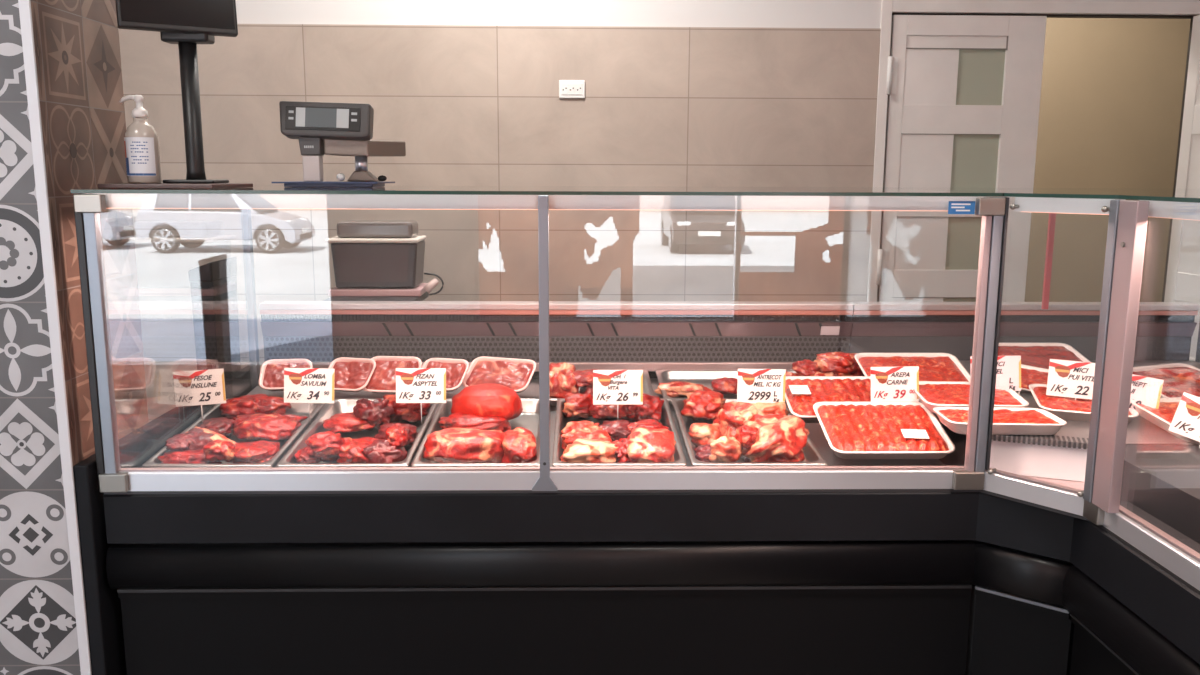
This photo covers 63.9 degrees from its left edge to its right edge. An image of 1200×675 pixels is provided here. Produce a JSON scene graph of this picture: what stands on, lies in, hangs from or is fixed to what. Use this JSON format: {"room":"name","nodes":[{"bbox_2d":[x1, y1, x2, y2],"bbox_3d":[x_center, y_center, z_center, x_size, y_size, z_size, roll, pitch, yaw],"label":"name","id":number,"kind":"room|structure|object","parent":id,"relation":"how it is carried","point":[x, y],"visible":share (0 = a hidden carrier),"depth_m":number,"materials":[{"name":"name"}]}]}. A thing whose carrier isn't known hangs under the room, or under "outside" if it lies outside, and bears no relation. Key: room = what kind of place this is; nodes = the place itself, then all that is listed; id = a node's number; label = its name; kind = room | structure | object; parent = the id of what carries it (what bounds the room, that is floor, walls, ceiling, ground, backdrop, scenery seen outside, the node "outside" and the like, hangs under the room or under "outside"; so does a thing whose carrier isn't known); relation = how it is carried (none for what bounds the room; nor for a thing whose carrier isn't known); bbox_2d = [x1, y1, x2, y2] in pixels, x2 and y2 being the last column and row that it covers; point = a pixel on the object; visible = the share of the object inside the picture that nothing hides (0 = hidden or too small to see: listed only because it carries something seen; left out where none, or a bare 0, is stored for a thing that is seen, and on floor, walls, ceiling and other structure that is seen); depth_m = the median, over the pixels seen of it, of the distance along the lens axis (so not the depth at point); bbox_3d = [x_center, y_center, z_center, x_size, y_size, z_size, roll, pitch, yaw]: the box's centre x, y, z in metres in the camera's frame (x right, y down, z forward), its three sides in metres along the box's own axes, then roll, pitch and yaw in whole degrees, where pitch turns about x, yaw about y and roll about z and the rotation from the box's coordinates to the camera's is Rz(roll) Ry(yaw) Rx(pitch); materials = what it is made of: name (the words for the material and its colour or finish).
{"room":"food shop","nodes":[
{"label":"food shop","id":0,"kind":"room"},
{"bbox_2d":[0,0,148,674],"bbox_3d":[-1.378,-0.500,2.075,0.532,3.038,0.374,0,10,-1],"label":"wall pillar","id":1,"kind":"structure","parent":0,"point":[63,122],"depth_m":2.03,"materials":[{"name":"grey tile"}]},
{"bbox_2d":[284,368,334,424],"bbox_3d":[-0.768,0.156,2.543,0.134,0.153,0.014,0,10,-1],"label":"price tag","id":2,"kind":"object","parent":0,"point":[301,385],"visible":1,"depth_m":2.54,"materials":[{"name":"white paper"}]},
{"bbox_2d":[305,108,336,127],"bbox_3d":[-0.690,-0.543,2.376,0.078,0.048,0.009,0,10,-1],"label":"display","id":3,"kind":"object","parent":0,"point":[314,117],"depth_m":2.38,"materials":[{"name":"grey"}]},
{"bbox_2d":[118,0,1199,421],"bbox_3d":[0.593,-1.023,5.059,8.000,2.950,1.710,0,10,-1],"label":"wall","id":4,"kind":"structure","parent":0,"point":[679,93],"depth_m":4.22,"materials":[{"name":"beige"}]},
{"bbox_2d":[559,80,584,97],"bbox_3d":[-0.121,-1.074,4.160,0.112,0.076,0.014,0,10,-1],"label":"power socket","id":5,"kind":"object","parent":4,"relation":"attached to","point":[567,88],"visible":1,"depth_m":4.16,"materials":[{"name":"white plastic"}]},
{"bbox_2d":[876,15,1046,301],"bbox_3d":[1.589,-0.419,4.333,0.690,1.981,0.065,0,10,-1],"label":"door","id":6,"kind":"structure","parent":4,"relation":"in","point":[963,91],"depth_m":4.25,"materials":[{"name":"white wood"}]},
{"bbox_2d":[867,0,1199,301],"bbox_3d":[1.938,-0.440,4.332,1.460,2.055,0.034,0,10,-1],"label":"trim","id":7,"kind":"structure","parent":4,"relation":"attached to","point":[888,7],"depth_m":4.16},
{"bbox_2d":[1164,15,1199,360],"bbox_3d":[2.643,-0.361,4.017,0.065,1.981,0.694,-1,10,-8],"label":"door","id":8,"kind":"structure","parent":4,"relation":"in","point":[1183,270],"depth_m":4.21,"materials":[{"name":"white wood"}]},
{"bbox_3d":[0.599,0.987,2.387,8.100,0.120,7.850,0,10,-1],"label":"floor","id":9,"kind":"structure","parent":0,"visible":0},
{"bbox_2d":[188,257,240,378],"bbox_3d":[-1.420,0.205,3.606,0.084,0.998,0.260,0,10,-1],"label":"waste bin","id":10,"kind":"object","parent":9,"relation":"on","point":[213,285],"visible":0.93,"depth_m":3.47,"materials":[{"name":"black plastic"}]},
{"bbox_2d":[70,185,1005,674],"bbox_3d":[-0.142,0.212,2.766,1.992,1.276,1.435,0,10,-1],"label":"display case","id":11,"kind":"object","parent":9,"relation":"on","point":[844,566],"depth_m":2.12,"materials":[{"name":"black"}]},
{"bbox_2d":[97,183,252,188],"bbox_3d":[-0.954,-0.345,2.184,0.245,0.010,0.260,0,10,-1],"label":"serving board","id":12,"kind":"object","parent":11,"relation":"on","point":[113,185],"visible":0.96,"depth_m":2.06,"materials":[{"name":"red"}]},
{"bbox_2d":[119,95,161,182],"bbox_3d":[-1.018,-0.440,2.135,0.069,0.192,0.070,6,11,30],"label":"pump bottle","id":13,"kind":"object","parent":12,"relation":"on","point":[141,140],"visible":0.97,"depth_m":2.12,"materials":[{"name":"beige"}]},
{"bbox_2d":[124,141,155,175],"bbox_3d":[-1.017,-0.395,2.118,0.062,0.075,0.020,0,10,-1],"label":"print","id":14,"kind":"object","parent":13,"relation":"attached to","point":[140,155],"depth_m":2.11,"materials":[{"name":"white"}]},
{"bbox_2d":[115,0,237,182],"bbox_3d":[-0.948,-0.633,2.167,0.247,0.563,0.137,-4,11,-26],"label":"screen","id":15,"kind":"object","parent":12,"relation":"on","point":[187,24],"visible":1,"depth_m":2.15,"materials":[{"name":"black plastic"}]},
{"bbox_2d":[142,394,325,467],"bbox_3d":[-0.918,0.244,2.485,0.300,0.096,0.529,0,10,-1],"label":"steel tray","id":16,"kind":"object","parent":11,"relation":"on","point":[301,409],"depth_m":2.50,"materials":[{"name":"metal"}]},
{"bbox_2d":[172,428,225,449],"bbox_3d":[-0.990,0.265,2.357,0.120,0.078,0.125,0,10,-1],"label":"meat chunk","id":17,"kind":"object","parent":16,"relation":"in","point":[196,437],"visible":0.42,"depth_m":2.32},
{"bbox_2d":[165,438,190,450],"bbox_3d":[-1.013,0.257,2.311,0.060,0.032,0.075,-7,12,-35],"label":"meat chunk","id":18,"kind":"object","parent":17,"relation":"on","point":[172,444],"visible":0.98,"depth_m":2.29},
{"bbox_2d":[173,368,225,423],"bbox_3d":[-1.055,0.160,2.538,0.138,0.156,0.014,0,10,-2],"label":"price tag","id":19,"kind":"object","parent":16,"relation":"in","point":[196,387],"visible":0.99,"depth_m":2.53,"materials":[{"name":"white paper"}]},
{"bbox_2d":[185,426,235,443],"bbox_3d":[-0.947,0.258,2.358,0.168,0.063,0.073,5,11,26],"label":"meat chunk","id":20,"kind":"object","parent":16,"relation":"in","point":[216,436],"visible":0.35,"depth_m":2.35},
{"bbox_2d":[199,417,234,437],"bbox_3d":[-1.007,0.239,2.524,0.088,0.050,0.132,-1,10,-10],"label":"meat chunk","id":21,"kind":"object","parent":16,"relation":"in","point":[224,425],"visible":0.61,"depth_m":2.50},
{"bbox_2d":[203,439,235,461],"bbox_3d":[-0.899,0.270,2.281,0.070,0.049,0.062,0,10,-1],"label":"meat chunk","id":22,"kind":"object","parent":16,"relation":"in","point":[217,450],"visible":1,"depth_m":2.26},
{"bbox_2d":[219,396,260,419],"bbox_3d":[-0.985,0.198,2.668,0.137,0.062,0.119,-5,11,-27],"label":"meat chunk","id":23,"kind":"object","parent":16,"relation":"in","point":[231,408],"visible":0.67,"depth_m":2.62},
{"bbox_2d":[226,440,279,463],"bbox_3d":[-0.846,0.283,2.331,0.130,0.054,0.118,0,10,-1],"label":"meat chunk","id":24,"kind":"object","parent":16,"relation":"in","point":[260,451],"visible":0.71,"depth_m":2.30,"materials":[{"name":"food"}]},
{"bbox_2d":[233,414,298,440],"bbox_3d":[-0.867,0.238,2.503,0.162,0.063,0.123,0,10,-1],"label":"meat chunk","id":25,"kind":"object","parent":16,"relation":"in","point":[269,427],"visible":0.97,"depth_m":2.46,"materials":[{"name":"food"}]},
{"bbox_2d":[258,359,312,390],"bbox_3d":[-0.942,0.115,2.885,0.150,0.083,0.106,-1,10,-9],"label":"pack","id":26,"kind":"object","parent":11,"relation":"on","point":[271,378],"visible":0.62,"depth_m":2.89,"materials":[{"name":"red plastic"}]},
{"bbox_2d":[272,181,394,186],"bbox_3d":[-0.677,-0.393,2.465,0.270,0.013,0.180,0,10,-1],"label":"plastic tray","id":27,"kind":"object","parent":11,"relation":"on","point":[286,183],"visible":1,"depth_m":2.39,"materials":[{"name":"blue"}]},
{"bbox_2d":[279,101,405,181],"bbox_3d":[-0.660,-0.504,2.489,0.274,0.197,0.218,0,10,-1],"label":"scale","id":28,"kind":"object","parent":27,"relation":"on","point":[320,128],"visible":1,"depth_m":2.39,"materials":[{"name":"grey"}]},
{"bbox_2d":[328,357,375,391],"bbox_3d":[-0.755,0.114,2.889,0.151,0.089,0.109,3,10,13],"label":"pack","id":29,"kind":"object","parent":11,"relation":"on","point":[351,374],"visible":0.83,"depth_m":2.89,"materials":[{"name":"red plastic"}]},
{"bbox_2d":[276,394,437,466],"bbox_3d":[-0.605,0.237,2.499,0.307,0.107,0.547,0,10,-1],"label":"steel tray","id":30,"kind":"object","parent":11,"relation":"on","point":[340,405],"depth_m":2.56,"materials":[{"name":"metal"}]},
{"bbox_2d":[294,446,321,462],"bbox_3d":[-0.706,0.288,2.338,0.067,0.044,0.086,0,10,-1],"label":"meat chunk","id":31,"kind":"object","parent":30,"relation":"in","point":[301,455],"visible":0.54,"depth_m":2.30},
{"bbox_2d":[305,431,354,462],"bbox_3d":[-0.647,0.267,2.337,0.160,0.083,0.120,-8,13,-41],"label":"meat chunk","id":32,"kind":"object","parent":30,"relation":"in","point":[329,460],"depth_m":2.30,"materials":[{"name":"food"}]},
{"bbox_2d":[323,412,376,432],"bbox_3d":[-0.670,0.226,2.590,0.152,0.042,0.118,-3,10,-20],"label":"meat slice","id":33,"kind":"object","parent":30,"relation":"in","point":[346,422],"visible":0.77,"depth_m":2.55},
{"bbox_2d":[362,440,406,462],"bbox_3d":[-0.518,0.280,2.313,0.106,0.073,0.091,-4,10,-22],"label":"meat chunk","id":34,"kind":"object","parent":30,"relation":"in","point":[378,451],"visible":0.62,"depth_m":2.28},
{"bbox_2d":[385,424,407,447],"bbox_3d":[-0.492,0.240,2.331,0.054,0.054,0.074,0,10,-1],"label":"meat chunk","id":35,"kind":"object","parent":34,"relation":"on","point":[396,435],"visible":0.96,"depth_m":2.30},
{"bbox_2d":[374,422,417,445],"bbox_3d":[-0.524,0.251,2.470,0.112,0.056,0.105,0,10,-1],"label":"meat chunk","id":36,"kind":"object","parent":30,"relation":"in","point":[412,433],"visible":0.48,"depth_m":2.46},
{"bbox_2d":[396,368,445,424],"bbox_3d":[-0.474,0.157,2.550,0.132,0.152,0.014,0,10,-1],"label":"price tag","id":37,"kind":"object","parent":30,"relation":"in","point":[413,385],"visible":1,"depth_m":2.54,"materials":[{"name":"white paper"}]},
{"bbox_2d":[328,283,426,295],"bbox_3d":[-0.754,-0.165,3.306,0.308,0.023,0.205,0,10,-1],"label":"cutting board","id":38,"kind":"object","parent":11,"relation":"on","point":[418,290],"visible":0.62,"depth_m":3.21,"materials":[{"name":"pink"}]},
{"bbox_2d":[325,220,426,287],"bbox_3d":[-0.758,-0.286,3.283,0.304,0.220,0.200,0,10,-1],"label":"box","id":39,"kind":"object","parent":38,"relation":"on","point":[365,253],"visible":1,"depth_m":3.21,"materials":[{"name":"grey"}]},
{"bbox_2d":[363,356,421,393],"bbox_3d":[-0.626,0.114,2.891,0.170,0.098,0.114,1,10,7],"label":"pack","id":40,"kind":"object","parent":11,"relation":"on","point":[383,378],"visible":0.67,"depth_m":2.90,"materials":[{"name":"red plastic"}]},
{"bbox_2d":[423,273,443,294],"bbox_3d":[-0.559,-0.180,3.221,0.071,0.075,0.038,0,10,-1],"label":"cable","id":41,"kind":"object","parent":11,"relation":"on","point":[433,283],"visible":1,"depth_m":3.22,"materials":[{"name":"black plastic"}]},
{"bbox_2d":[421,358,468,391],"bbox_3d":[-0.476,0.115,2.896,0.150,0.086,0.110,3,10,15],"label":"pack","id":42,"kind":"object","parent":11,"relation":"on","point":[456,369],"visible":0.59,"depth_m":2.90,"materials":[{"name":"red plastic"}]},
{"bbox_2d":[411,398,539,466],"bbox_3d":[-0.293,0.253,2.499,0.306,0.078,0.529,0,10,-1],"label":"steel tray","id":43,"kind":"object","parent":11,"relation":"on","point":[529,419],"depth_m":2.53,"materials":[{"name":"metal"}]},
{"bbox_2d":[423,428,505,462],"bbox_3d":[-0.323,0.268,2.348,0.209,0.082,0.125,0,10,-1],"label":"meat slab","id":44,"kind":"object","parent":43,"relation":"in","point":[448,445],"visible":0.79,"depth_m":2.30,"materials":[{"name":"food"}]},
{"bbox_2d":[450,384,522,420],"bbox_3d":[-0.310,0.185,2.633,0.196,0.112,0.170,0,10,-1],"label":"round roast","id":45,"kind":"object","parent":43,"relation":"in","point":[482,399],"visible":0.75,"depth_m":2.57,"materials":[{"name":"food"}]},
{"bbox_2d":[501,427,536,462],"bbox_3d":[-0.203,0.269,2.358,0.093,0.078,0.174,-1,10,-7],"label":"meat slab","id":46,"kind":"object","parent":43,"relation":"in","point":[519,444],"visible":0.79,"depth_m":2.30,"materials":[{"name":"food"}]},
{"bbox_2d":[462,356,536,393],"bbox_3d":[-0.304,0.115,2.900,0.215,0.089,0.114,3,10,18],"label":"pack","id":47,"kind":"object","parent":11,"relation":"on","point":[515,374],"visible":0.94,"depth_m":2.90,"materials":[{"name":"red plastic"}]},
{"bbox_2d":[93,193,982,210],"bbox_3d":[-0.117,-0.285,2.029,1.860,0.030,0.048,0,10,-1],"label":"lamp","id":48,"kind":"object","parent":11,"relation":"attached to","point":[114,200],"depth_m":2.00,"materials":[{"name":"silver"}]},
{"bbox_2d":[259,301,852,309],"bbox_3d":[-0.133,-0.102,3.082,1.885,0.020,0.064,0,10,-1],"label":"shelf","id":49,"kind":"object","parent":11,"relation":"attached to","point":[267,305],"depth_m":3.06,"materials":[{"name":"silver metal"}]},
{"bbox_2d":[261,314,850,321],"bbox_3d":[-0.133,-0.064,3.086,1.885,0.022,0.020,0,10,-1],"label":"grille","id":50,"kind":"object","parent":11,"relation":"attached to","point":[264,317],"depth_m":3.07,"materials":[{"name":"black plastic"}]},
{"bbox_2d":[263,336,849,361],"bbox_3d":[-0.134,0.037,3.104,1.885,0.084,0.012,0,10,-1],"label":"grille","id":51,"kind":"object","parent":11,"relation":"attached to","point":[312,348],"depth_m":3.10,"materials":[{"name":"grey"}]},
{"bbox_2d":[550,370,653,406],"bbox_3d":[-0.008,0.156,2.941,0.330,0.051,0.325,0,10,-1],"label":"steel tray","id":52,"kind":"object","parent":11,"relation":"on","point":[647,387],"visible":0.21,"depth_m":2.93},
{"bbox_2d":[549,362,578,397],"bbox_3d":[-0.112,0.133,2.865,0.105,0.109,0.145,0,10,-1],"label":"rib piece","id":53,"kind":"object","parent":52,"relation":"in","point":[562,381],"visible":0.66,"depth_m":2.82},
{"bbox_2d":[579,386,592,394],"bbox_3d":[-0.001,0.143,2.898,0.125,0.074,0.148,0,10,-1],"label":"meat chunk","id":54,"kind":"object","parent":52,"relation":"in","point":[588,389],"visible":0.09,"depth_m":2.84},
{"bbox_2d":[573,369,597,386],"bbox_3d":[-0.042,0.121,2.868,0.120,0.048,0.116,-1,10,-10],"label":"meat chunk","id":55,"kind":"object","parent":54,"relation":"on","point":[584,378],"visible":0.46,"depth_m":2.82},
{"bbox_2d":[552,398,686,466],"bbox_3d":[0.041,0.255,2.507,0.316,0.075,0.529,0,10,-1],"label":"steel tray","id":56,"kind":"object","parent":11,"relation":"on","point":[561,421],"depth_m":2.48,"materials":[{"name":"metal"}]},
{"bbox_2d":[562,392,592,418],"bbox_3d":[-0.055,0.190,2.701,0.101,0.073,0.107,0,10,-1],"label":"meat chunk","id":57,"kind":"object","parent":56,"relation":"in","point":[576,405],"visible":0.91,"depth_m":2.66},
{"bbox_2d":[561,420,602,434],"bbox_3d":[-0.043,0.245,2.492,0.106,0.064,0.108,9,13,43],"label":"pork chop","id":58,"kind":"object","parent":56,"relation":"in","point":[586,425],"visible":0.41,"depth_m":2.47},
{"bbox_2d":[560,428,612,449],"bbox_3d":[-0.034,0.265,2.413,0.131,0.061,0.102,0,10,-1],"label":"pork chop","id":59,"kind":"object","parent":56,"relation":"in","point":[567,438],"visible":0.48,"depth_m":2.39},
{"bbox_2d":[560,439,617,462],"bbox_3d":[-0.022,0.284,2.316,0.151,0.069,0.113,0,10,-1],"label":"pork chop","id":60,"kind":"object","parent":56,"relation":"in","point":[580,450],"visible":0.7,"depth_m":2.28,"materials":[{"name":"food"}]},
{"bbox_2d":[588,395,634,418],"bbox_3d":[0.041,0.195,2.686,0.155,0.071,0.141,0,10,-1],"label":"meat chunk","id":61,"kind":"object","parent":56,"relation":"in","point":[598,411],"visible":0.52,"depth_m":2.63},
{"bbox_2d":[598,419,630,440],"bbox_3d":[0.042,0.243,2.520,0.103,0.054,0.099,0,10,-1],"label":"meat chunk","id":62,"kind":"object","parent":56,"relation":"in","point":[617,429],"visible":0.56,"depth_m":2.49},
{"bbox_2d":[593,370,642,419],"bbox_3d":[0.048,0.162,2.562,0.132,0.152,0.014,0,10,-1],"label":"price tag","id":63,"kind":"object","parent":56,"relation":"in","point":[610,387],"visible":0.97,"depth_m":2.56,"materials":[{"name":"white paper"}]},
{"bbox_2d":[612,438,629,462],"bbox_3d":[0.059,0.280,2.337,0.074,0.068,0.112,0,10,-1],"label":"meat chunk","id":64,"kind":"object","parent":56,"relation":"in","point":[621,454],"visible":0.52,"depth_m":2.30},
{"bbox_2d":[626,393,663,421],"bbox_3d":[0.114,0.193,2.689,0.129,0.076,0.138,0,10,-1],"label":"meat chunk","id":65,"kind":"object","parent":56,"relation":"in","point":[651,408],"visible":0.71,"depth_m":2.64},
{"bbox_2d":[627,426,675,462],"bbox_3d":[0.124,0.272,2.334,0.124,0.086,0.147,0,10,-1],"label":"rib slab","id":66,"kind":"object","parent":56,"relation":"in","point":[646,445],"visible":0.75,"depth_m":2.29,"materials":[{"name":"food"}]},
{"bbox_2d":[654,370,737,405],"bbox_3d":[0.333,0.156,2.948,0.358,0.052,0.325,0,10,-1],"label":"steel tray","id":67,"kind":"object","parent":11,"relation":"on","point":[703,377],"depth_m":3.07,"materials":[{"name":"metal"}]},
{"bbox_2d":[711,377,737,394],"bbox_3d":[0.389,0.148,2.939,0.099,0.050,0.087,0,10,-1],"label":"meat chunk","id":68,"kind":"object","parent":67,"relation":"in","point":[724,385],"visible":0.78,"depth_m":2.91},
{"bbox_2d":[671,398,827,465],"bbox_3d":[0.370,0.255,2.514,0.322,0.075,0.529,0,10,-1],"label":"steel tray","id":69,"kind":"object","parent":11,"relation":"on","point":[813,457],"visible":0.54,"depth_m":2.37,"materials":[{"name":"metal"}]},
{"bbox_2d":[694,444,710,461],"bbox_3d":[0.275,0.288,2.342,0.092,0.053,0.088,0,10,-1],"label":"meat chunk","id":70,"kind":"object","parent":69,"relation":"in","point":[702,452],"visible":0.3,"depth_m":2.32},
{"bbox_2d":[681,390,725,420],"bbox_3d":[0.287,0.191,2.681,0.130,0.084,0.147,0,10,-1],"label":"meat chunk","id":71,"kind":"object","parent":69,"relation":"in","point":[699,405],"visible":0.91,"depth_m":2.63,"materials":[{"name":"food"}]},
{"bbox_2d":[688,423,720,445],"bbox_3d":[0.274,0.251,2.475,0.096,0.062,0.088,0,10,-1],"label":"meat chunk","id":72,"kind":"object","parent":69,"relation":"in","point":[700,433],"visible":0.8,"depth_m":2.44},
{"bbox_2d":[709,436,741,461],"bbox_3d":[0.302,0.268,2.304,0.076,0.061,0.086,4,10,19],"label":"meat chunk","id":73,"kind":"object","parent":69,"relation":"in","point":[723,449],"visible":1,"depth_m":2.28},
{"bbox_2d":[713,402,757,439],"bbox_3d":[0.350,0.224,2.485,0.109,0.111,0.184,0,10,-1],"label":"meat chunk","id":74,"kind":"object","parent":69,"relation":"in","point":[732,415],"visible":0.58,"depth_m":2.44,"materials":[{"name":"food"}]},
{"bbox_2d":[736,402,789,415],"bbox_3d":[0.439,0.205,2.615,0.137,0.088,0.184,-4,10,-22],"label":"meat chunk","id":75,"kind":"object","parent":69,"relation":"in","point":[763,409],"visible":0.28,"depth_m":2.55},
{"bbox_2d":[737,369,785,402],"bbox_3d":[0.430,0.159,2.569,0.130,0.153,0.015,0,10,-1],"label":"price tag","id":76,"kind":"object","parent":75,"relation":"on","point":[753,385],"visible":0.99,"depth_m":2.56,"materials":[{"name":"white paper"}]},
{"bbox_2d":[741,414,809,461],"bbox_3d":[0.428,0.253,2.356,0.182,0.116,0.184,0,10,-1],"label":"meat slab","id":77,"kind":"object","parent":69,"relation":"in","point":[782,438],"visible":0.77,"depth_m":2.30,"materials":[{"name":"food"}]},
{"bbox_2d":[735,424,758,448],"bbox_3d":[0.354,0.238,2.318,0.054,0.058,0.074,0,10,-1],"label":"meat chunk","id":78,"kind":"object","parent":77,"relation":"on","point":[747,435],"visible":0.92,"depth_m":2.29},
{"bbox_2d":[785,376,870,422],"bbox_3d":[0.664,0.169,2.611,0.330,0.088,0.217,0,10,-1],"label":"pack","id":79,"kind":"object","parent":11,"relation":"on","point":[801,392],"visible":0.52,"depth_m":2.61,"materials":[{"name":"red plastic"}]},
{"bbox_2d":[870,366,918,401],"bbox_3d":[0.766,0.151,2.504,0.128,0.153,0.014,0,10,-1],"label":"price tag","id":80,"kind":"object","parent":79,"relation":"on","point":[887,383],"visible":0.99,"depth_m":2.50,"materials":[{"name":"white paper"}]},
{"bbox_2d":[813,401,954,458],"bbox_3d":[0.697,0.231,2.384,0.300,0.092,0.236,0,10,-1],"label":"pack","id":81,"kind":"object","parent":11,"relation":"on","point":[882,429],"visible":0.99,"depth_m":2.35,"materials":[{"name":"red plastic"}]},
{"bbox_2d":[951,203,970,210],"bbox_3d":[0.753,-0.272,2.008,0.040,0.016,0.001,0,10,-1],"label":"print","id":82,"kind":"object","parent":11,"relation":"attached to","point":[954,206],"depth_m":2.01,"materials":[{"name":"blue plastic"}]},
{"bbox_3d":[0.637,0.157,2.955,0.200,0.051,0.324,0,10,-1],"label":"steel tray","id":83,"kind":"object","parent":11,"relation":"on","visible":0},
{"bbox_2d":[796,371,836,375],"bbox_3d":[0.667,0.134,2.929,0.122,0.084,0.168,0,10,-1],"label":"rib piece","id":84,"kind":"object","parent":83,"relation":"in","point":[817,373],"visible":0.12,"depth_m":2.88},
{"bbox_2d":[792,359,820,375],"bbox_3d":[0.633,0.097,2.932,0.101,0.055,0.094,-7,12,-37],"label":"rib piece","id":85,"kind":"object","parent":84,"relation":"on","point":[806,367],"visible":0.83,"depth_m":2.90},
{"bbox_2d":[834,353,862,375],"bbox_3d":[0.754,0.086,2.934,0.120,0.078,0.149,0,10,-1],"label":"rib piece","id":86,"kind":"object","parent":84,"relation":"on","point":[856,371],"visible":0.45,"depth_m":2.88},
{"bbox_2d":[814,352,857,373],"bbox_3d":[0.714,0.075,2.907,0.137,0.062,0.090,4,10,19],"label":"rib piece","id":87,"kind":"object","parent":86,"relation":"on","point":[834,362],"visible":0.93,"depth_m":2.88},
{"bbox_2d":[849,187,1199,674],"bbox_3d":[1.405,0.245,2.609,1.179,1.276,1.397,0,10,-1],"label":"display counter","id":88,"kind":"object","parent":9,"relation":"on","point":[1035,486],"depth_m":2.16,"materials":[{"name":"black"}]},
{"bbox_2d":[854,353,970,381],"bbox_3d":[0.897,0.109,2.738,0.300,0.091,0.232,0,10,-1],"label":"pack","id":89,"kind":"object","parent":88,"relation":"on","point":[932,366],"visible":0.5,"depth_m":2.78,"materials":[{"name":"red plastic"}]},
{"bbox_2d":[915,381,1028,412],"bbox_3d":[0.947,0.158,2.483,0.260,0.050,0.189,0,10,1],"label":"pack","id":90,"kind":"object","parent":88,"relation":"on","point":[932,394],"visible":0.65,"depth_m":2.46,"materials":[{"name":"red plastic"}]},
{"bbox_2d":[970,356,1020,394],"bbox_3d":[1.037,0.121,2.525,0.130,0.152,0.015,2,10,10],"label":"price tag","id":91,"kind":"object","parent":88,"relation":"on","point":[1008,375],"visible":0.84,"depth_m":2.52,"materials":[{"name":"white paper"}]},
{"bbox_2d":[933,407,1066,434],"bbox_3d":[0.937,0.196,2.265,0.270,0.038,0.160,1,10,2],"label":"pack","id":92,"kind":"object","parent":88,"relation":"on","point":[1006,420],"visible":0.79,"depth_m":2.22,"materials":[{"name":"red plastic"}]},
{"bbox_2d":[849,336,1191,359],"bbox_3d":[1.369,0.038,3.136,1.118,0.084,0.012,0,10,-1],"label":"grille","id":93,"kind":"object","parent":88,"relation":"attached to","point":[1146,347],"depth_m":3.13,"materials":[{"name":"grey"}]},
{"bbox_2d":[851,315,1194,321],"bbox_3d":[1.370,-0.064,3.118,1.118,0.022,0.020,0,10,-1],"label":"grille","id":94,"kind":"object","parent":88,"relation":"attached to","point":[854,318],"depth_m":3.11,"materials":[{"name":"grey metal"}]},
{"bbox_2d":[849,302,1198,310],"bbox_3d":[1.370,-0.102,3.114,1.118,0.020,0.064,0,10,-1],"label":"shelf","id":95,"kind":"object","parent":88,"relation":"attached to","point":[857,306],"depth_m":3.09,"materials":[{"name":"silver metal"}]},
{"bbox_2d":[1015,364,1048,393],"bbox_3d":[1.178,0.119,2.706,0.231,0.081,0.167,5,11,26],"label":"pack","id":96,"kind":"object","parent":88,"relation":"on","point":[1029,374],"visible":0.26,"depth_m":2.70,"materials":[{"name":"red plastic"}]},
{"bbox_2d":[998,343,1091,368],"bbox_3d":[1.338,0.077,2.937,0.300,0.081,0.255,0,10,-1],"label":"pack","id":97,"kind":"object","parent":88,"relation":"on","point":[1039,355],"visible":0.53,"depth_m":2.98,"materials":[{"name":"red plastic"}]},
{"bbox_2d":[919,360,1199,447],"bbox_3d":[1.393,0.162,2.632,1.082,0.012,0.973,0,10,-1],"label":"meat","id":98,"kind":"object","parent":88,"relation":"attached to","point":[1140,431],"depth_m":2.22,"materials":[{"name":"red food"}]},
{"bbox_2d":[1014,197,1125,214],"bbox_3d":[0.946,-0.267,1.943,0.162,0.030,0.185,0,10,-1],"label":"metal rail","id":99,"kind":"object","parent":88,"relation":"attached to","point":[1072,205],"depth_m":1.92,"materials":[{"name":"silver"}]},
{"bbox_2d":[1029,384,1138,422],"bbox_3d":[1.211,0.169,2.420,0.225,0.055,0.209,3,10,14],"label":"pack","id":100,"kind":"object","parent":88,"relation":"on","point":[1065,408],"visible":0.38,"depth_m":2.37,"materials":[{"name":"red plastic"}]},
{"bbox_2d":[1046,359,1094,399],"bbox_3d":[1.199,0.134,2.418,0.144,0.155,0.014,2,10,13],"label":"price tag","id":101,"kind":"object","parent":100,"relation":"on","point":[1073,379],"visible":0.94,"depth_m":2.42,"materials":[{"name":"white paper"}]},
{"bbox_2d":[1129,374,1163,423],"bbox_3d":[1.302,0.167,2.352,0.014,0.152,0.132,-5,11,-29],"label":"price tag","id":102,"kind":"object","parent":88,"relation":"on","point":[1147,391],"visible":0.45,"depth_m":2.32,"materials":[{"name":"white paper"}]},
{"bbox_2d":[1131,397,1198,444],"bbox_3d":[1.428,0.198,2.256,0.260,0.062,0.238,-1,10,-7],"label":"pack","id":103,"kind":"object","parent":88,"relation":"on","point":[1162,417],"visible":0.4,"depth_m":2.28,"materials":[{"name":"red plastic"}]},
{"bbox_2d":[1133,363,1199,397],"bbox_3d":[1.568,0.134,2.585,0.280,0.079,0.214,-3,10,-21],"label":"pack","id":104,"kind":"object","parent":88,"relation":"on","point":[1179,378],"visible":0.66,"depth_m":2.62,"materials":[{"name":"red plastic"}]},
{"bbox_2d":[1062,195,1199,674],"bbox_3d":[1.667,0.386,1.785,1.390,1.276,2.720,0,10,-1],"label":"display counter","id":105,"kind":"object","parent":9,"relation":"on","point":[1131,591],"depth_m":1.82,"materials":[{"name":"black"}]},
{"bbox_2d":[1140,200,1199,220],"bbox_3d":[1.048,-0.119,1.076,0.050,0.030,1.478,0,10,-1],"label":"metal rail","id":106,"kind":"object","parent":105,"relation":"attached to","point":[1161,209],"depth_m":1.70,"materials":[{"name":"silver"}]},
{"bbox_2d":[1169,392,1199,447],"bbox_3d":[1.332,0.210,2.111,0.015,0.163,0.148,-8,13,-41],"label":"price tag","id":107,"kind":"object","parent":105,"relation":"on","point":[1186,420],"visible":0.97,"depth_m":2.13,"materials":[{"name":"white paper"}]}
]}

